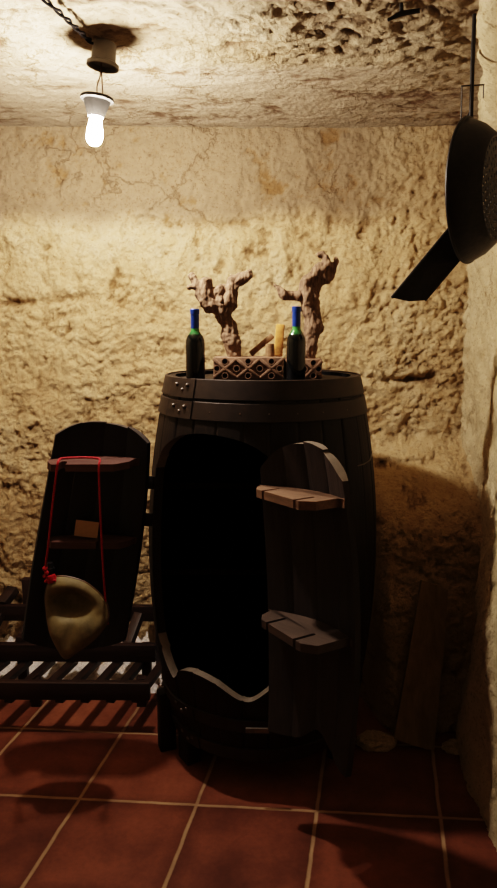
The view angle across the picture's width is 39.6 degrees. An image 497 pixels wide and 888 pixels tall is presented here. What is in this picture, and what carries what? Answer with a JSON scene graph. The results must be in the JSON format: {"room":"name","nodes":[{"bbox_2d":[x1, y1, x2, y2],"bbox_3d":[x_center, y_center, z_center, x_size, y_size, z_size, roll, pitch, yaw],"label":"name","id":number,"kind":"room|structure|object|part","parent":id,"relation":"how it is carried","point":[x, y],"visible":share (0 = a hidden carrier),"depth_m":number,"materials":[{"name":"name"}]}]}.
{"room":"wine cellar","nodes":[
{"label":"wine cellar","id":0,"kind":"room"},
{"bbox_2d":[0,125,482,733],"bbox_3d":[-0.350,-0.211,2.809,3.120,2.680,0.781,0,9,0],"label":"wall","id":1,"kind":"structure","parent":0,"point":[100,245],"depth_m":3.00,"materials":[{"name":"stone"}]},
{"bbox_2d":[0,0,482,128],"bbox_3d":[-0.400,-1.035,0.868,3.200,0.116,4.550,0,9,0],"label":"ceiling","id":2,"kind":"structure","parent":0,"point":[245,64],"depth_m":2.21,"materials":[{"name":"stone"}]},
{"bbox_2d":[41,0,93,44],"bbox_3d":[-0.522,-1.116,1.725,0.025,0.019,0.555,3,10,15],"label":"cable","id":3,"kind":"object","parent":2,"relation":"attached to","point":[48,3],"visible":1,"depth_m":1.85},
{"bbox_2d":[80,39,118,145],"bbox_3d":[-0.443,-1.042,2.058,0.118,0.291,0.100,0,9,0],"label":"hanging lamp","id":4,"kind":"object","parent":2,"relation":"hanging from","point":[102,59],"visible":0.99,"depth_m":2.04,"materials":[{"name":"white ceramic"}]},
{"bbox_3d":[-0.463,-0.941,2.074,0.048,0.086,0.048,0,9,0],"label":"bulb","id":5,"kind":"part","parent":4,"relation":"part of","materials":[{"name":"white glass"}]},
{"bbox_2d":[387,3,419,21],"bbox_3d":[0.406,-1.133,1.810,0.084,0.043,0.015,2,10,12],"label":"ceiling hook","id":6,"kind":"object","parent":2,"relation":"attached to","point":[402,12],"visible":1,"depth_m":1.80,"materials":[{"name":"black metal"}]},
{"bbox_2d":[460,13,484,118],"bbox_3d":[0.633,-1.012,1.853,0.117,0.264,0.016,0,9,-1],"label":"hanging rod","id":7,"kind":"object","parent":2,"relation":"hanging from","point":[474,20],"visible":0.8,"depth_m":1.85,"materials":[{"name":"black metal"}]},
{"bbox_2d":[391,112,496,300],"bbox_3d":[0.612,-0.652,1.900,0.354,0.506,0.230,-5,10,-26],"label":"pan","id":8,"kind":"object","parent":7,"relation":"hanging from","point":[471,232],"visible":1,"depth_m":1.81,"materials":[{"name":"black metal"}]},
{"bbox_3d":[0.534,-0.541,1.953,0.262,0.269,0.023,-1,9,-9],"label":"handle","id":9,"kind":"part","parent":8,"relation":"part of","materials":[{"name":"black metal"}]},
{"bbox_3d":[0.602,-1.015,1.852,0.014,0.257,0.016,0,9,0],"label":"rod","id":10,"kind":"part","parent":7,"relation":"part of","materials":[{"name":"black metal"}]},
{"bbox_2d":[0,683,496,887],"bbox_3d":[-0.600,1.330,1.335,3.600,0.001,4.800,0,9,0],"label":"floor","id":11,"kind":"structure","parent":0,"point":[90,797],"depth_m":2.21,"materials":[{"name":"tile"}]},
{"bbox_2d":[0,631,163,693],"bbox_3d":[-0.850,0.959,3.143,2.900,0.177,0.510,0,9,0],"label":"gravel bed","id":12,"kind":"object","parent":11,"relation":"on","point":[126,666],"visible":0.07,"depth_m":3.07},
{"bbox_2d":[0,577,163,706],"bbox_3d":[-0.849,0.856,2.902,1.203,0.425,0.601,0,9,0],"label":"rack","id":13,"kind":"object","parent":12,"relation":"on","point":[31,687],"visible":0.64,"depth_m":2.92,"materials":[{"name":"brown wood"}]},
{"bbox_3d":[-0.975,0.939,2.983,0.040,0.235,0.035,0,9,0],"label":"post","id":14,"kind":"part","parent":13,"relation":"part of","materials":[{"name":"brown wood"}]},
{"bbox_3d":[-1.000,0.815,3.150,0.040,0.425,0.035,0,9,0],"label":"post","id":15,"kind":"part","parent":13,"relation":"part of","materials":[{"name":"brown wood"}]},
{"bbox_3d":[-0.875,1.018,2.844,0.040,0.125,0.035,0,9,0],"label":"post","id":16,"kind":"part","parent":13,"relation":"part of","materials":[{"name":"brown wood"}]},
{"bbox_3d":[-0.912,0.936,2.633,1.075,0.070,0.032,0,9,1],"label":"rail","id":17,"kind":"part","parent":13,"relation":"part of","materials":[{"name":"brown wood"}]},
{"bbox_3d":[-0.905,0.751,3.079,1.090,0.070,0.032,0,9,1],"label":"rail","id":18,"kind":"part","parent":13,"relation":"part of","materials":[{"name":"brown wood"}]},
{"bbox_3d":[-0.922,0.888,2.949,1.055,0.077,0.032,0,9,1],"label":"rail","id":19,"kind":"part","parent":13,"relation":"part of","materials":[{"name":"brown wood"}]},
{"bbox_3d":[-0.440,1.018,2.844,0.040,0.125,0.035,0,9,0],"label":"post","id":20,"kind":"part","parent":13,"relation":"part of","materials":[{"name":"brown wood"}]},
{"bbox_3d":[-0.440,0.956,2.986,0.040,0.200,0.035,0,9,0],"label":"post","id":21,"kind":"part","parent":13,"relation":"part of","materials":[{"name":"brown wood"}]},
{"bbox_3d":[-0.400,0.912,3.131,0.040,0.240,0.035,0,9,0],"label":"post","id":22,"kind":"part","parent":13,"relation":"part of","materials":[{"name":"brown wood"}]},
{"bbox_2d":[148,597,154,642],"bbox_3d":[-0.417,0.794,3.174,0.096,0.339,0.075,-2,10,-12],"label":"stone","id":23,"kind":"object","parent":12,"relation":"on","point":[151,626],"visible":0.12,"depth_m":3.15,"materials":[{"name":"beige stone"}]},
{"bbox_2d":[22,369,375,777],"bbox_3d":[-0.030,0.440,2.495,1.186,1.379,0.990,5,11,27],"label":"cabinet","id":24,"kind":"object","parent":11,"relation":"on","point":[260,519],"visible":0.96,"depth_m":2.30,"materials":[{"name":"black wood"}]},
{"bbox_2d":[42,456,108,659],"bbox_3d":[-0.556,0.362,2.189,0.209,0.654,0.128,0,9,0],"label":"wineskin","id":25,"kind":"object","parent":24,"relation":"hanging from","point":[77,613],"visible":1,"depth_m":2.20,"materials":[{"name":"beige leather"}]},
{"bbox_3d":[-0.636,0.401,2.215,0.028,0.042,0.028,0,9,0],"label":"spout","id":26,"kind":"part","parent":25,"relation":"part of","materials":[{"name":"black plastic"}]},
{"bbox_2d":[74,520,98,537],"bbox_3d":[-0.545,0.286,2.323,0.084,0.063,0.015,0,9,0],"label":"card","id":27,"kind":"object","parent":24,"relation":"on","point":[83,528],"visible":1,"depth_m":2.32,"materials":[{"name":"brown cardboard"}]},
{"bbox_3d":[-0.551,0.324,2.358,0.405,0.818,0.103,4,9,-1],"label":"door","id":28,"kind":"part","parent":24,"relation":"part of","materials":[{"name":"black wood"}]},
{"bbox_2d":[47,535,136,548],"bbox_3d":[-0.530,0.330,2.334,0.298,0.025,0.092,0,9,0],"label":"shelf","id":29,"kind":"object","parent":24,"relation":"attached to","point":[56,541],"depth_m":2.31,"materials":[{"name":"brown wood"}]},
{"bbox_2d":[47,456,139,471],"bbox_3d":[-0.510,0.065,2.269,0.300,0.039,0.084,0,9,2],"label":"shelf","id":30,"kind":"object","parent":24,"relation":"attached to","point":[108,463],"depth_m":2.25,"materials":[{"name":"brown wood"}]},
{"bbox_3d":[-0.302,1.014,2.544,0.060,0.230,0.050,-3,10,-20],"label":"leg","id":31,"kind":"part","parent":24,"relation":"part of","materials":[{"name":"black wood"}]},
{"bbox_3d":[-0.213,1.079,2.485,0.055,0.120,0.075,-6,11,-32],"label":"leg","id":32,"kind":"part","parent":24,"relation":"part of","materials":[{"name":"black wood"}]},
{"bbox_2d":[186,309,204,378],"bbox_3d":[-0.170,-0.312,2.200,0.061,0.232,0.061,0,9,0],"label":"wine bottle","id":33,"kind":"object","parent":24,"relation":"on","point":[195,343],"visible":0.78,"depth_m":2.18,"materials":[{"name":"green glass"}]},
{"bbox_2d":[161,535,266,574],"bbox_3d":[0.050,0.430,2.705,0.740,0.022,0.422,0,9,0],"label":"shelf","id":34,"kind":"object","parent":24,"relation":"attached to","point":[205,554],"depth_m":2.64,"materials":[{"name":"brown wood"}]},
{"bbox_2d":[163,461,264,488],"bbox_3d":[0.050,0.114,2.653,0.740,0.022,0.422,0,9,0],"label":"shelf","id":35,"kind":"object","parent":24,"relation":"attached to","point":[194,474],"depth_m":2.57,"materials":[{"name":"brown wood"}]},
{"bbox_2d":[213,356,283,379],"bbox_3d":[0.000,-0.264,2.386,0.240,0.075,0.136,0,9,1],"label":"carved block","id":36,"kind":"object","parent":24,"relation":"on","point":[224,367],"visible":1,"depth_m":2.32,"materials":[{"name":"brown wood"}]},
{"bbox_2d":[187,269,252,356],"bbox_3d":[-0.099,-0.444,2.355,0.224,0.301,0.075,-2,10,-10],"label":"stump","id":37,"kind":"object","parent":36,"relation":"on","point":[220,300],"visible":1,"depth_m":2.33,"materials":[{"name":"brown wood"}]},
{"bbox_2d":[249,334,273,355],"bbox_3d":[0.046,-0.347,2.416,0.088,0.078,0.016,0,9,0],"label":"bark piece","id":38,"kind":"object","parent":36,"relation":"on","point":[269,337],"visible":0.99,"depth_m":2.41,"materials":[{"name":"brown wood"}]},
{"bbox_2d":[265,343,274,356],"bbox_3d":[0.074,-0.323,2.369,0.032,0.045,0.031,0,9,0],"label":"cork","id":39,"kind":"object","parent":36,"relation":"on","point":[270,349],"visible":1,"depth_m":2.36,"materials":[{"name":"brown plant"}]},
{"bbox_2d":[274,324,284,355],"bbox_3d":[0.107,-0.362,2.403,0.037,0.111,0.022,0,9,0],"label":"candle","id":40,"kind":"object","parent":36,"relation":"on","point":[279,333],"visible":0.84,"depth_m":2.39,"materials":[{"name":"beige wax"}]},
{"bbox_2d":[286,306,305,379],"bbox_3d":[0.152,-0.316,2.200,0.061,0.240,0.061,0,9,0],"label":"wine bottle","id":41,"kind":"object","parent":24,"relation":"on","point":[296,340],"visible":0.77,"depth_m":2.18,"materials":[{"name":"green glass"}]},
{"bbox_2d":[256,485,344,510],"bbox_3d":[0.122,0.148,1.909,0.128,0.024,0.330,-8,10,-41],"label":"shelf","id":42,"kind":"object","parent":24,"relation":"attached to","point":[300,497],"depth_m":1.87,"materials":[{"name":"brown wood"}]},
{"bbox_2d":[283,358,322,378],"bbox_3d":[0.187,-0.264,2.406,0.127,0.068,0.136,0,9,-2],"label":"carved block","id":43,"kind":"object","parent":24,"relation":"on","point":[313,367],"visible":0.51,"depth_m":2.34,"materials":[{"name":"brown wood"}]},
{"bbox_2d":[274,251,338,358],"bbox_3d":[0.197,-0.476,2.379,0.224,0.365,0.080,0,9,0],"label":"stump","id":44,"kind":"object","parent":43,"relation":"on","point":[322,273],"visible":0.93,"depth_m":2.35,"materials":[{"name":"brown wood"}]},
{"bbox_2d":[261,609,352,654],"bbox_3d":[0.143,0.534,1.964,0.152,0.024,0.330,-8,10,-41],"label":"shelf","id":45,"kind":"object","parent":24,"relation":"attached to","point":[313,633],"depth_m":1.94,"materials":[{"name":"brown wood"}]},
{"bbox_3d":[0.182,0.448,1.992,0.092,0.921,0.356,-8,10,-41],"label":"door","id":46,"kind":"part","parent":24,"relation":"part of","materials":[{"name":"brown wood"}]},
{"bbox_3d":[0.326,1.075,2.508,0.055,0.120,0.075,5,11,27],"label":"leg","id":47,"kind":"part","parent":24,"relation":"part of","materials":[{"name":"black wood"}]},
{"bbox_2d":[356,730,396,751],"bbox_3d":[0.476,1.101,2.574,0.152,0.047,0.103,0,9,0],"label":"stone","id":48,"kind":"object","parent":11,"relation":"on","point":[369,740],"visible":1,"depth_m":2.55,"materials":[{"name":"beige stone"}]},
{"bbox_2d":[393,580,447,749],"bbox_3d":[0.649,0.828,2.593,0.148,0.609,0.242,5,10,26],"label":"plank","id":49,"kind":"object","parent":11,"relation":"on","point":[417,712],"visible":1,"depth_m":2.58,"materials":[{"name":"brown wood"}]},
{"bbox_2d":[441,738,458,754],"bbox_3d":[0.766,1.113,2.543,0.106,0.036,0.075,0,9,0],"label":"stone","id":50,"kind":"object","parent":11,"relation":"on","point":[451,746],"visible":0.7,"depth_m":2.53,"materials":[{"name":"beige stone"}]},
{"bbox_2d":[455,0,496,851],"bbox_3d":[0.711,0.034,1.019,0.552,2.780,4.507,0,9,0],"label":"wall","id":51,"kind":"structure","parent":0,"point":[476,732],"depth_m":2.39,"materials":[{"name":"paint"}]}
]}

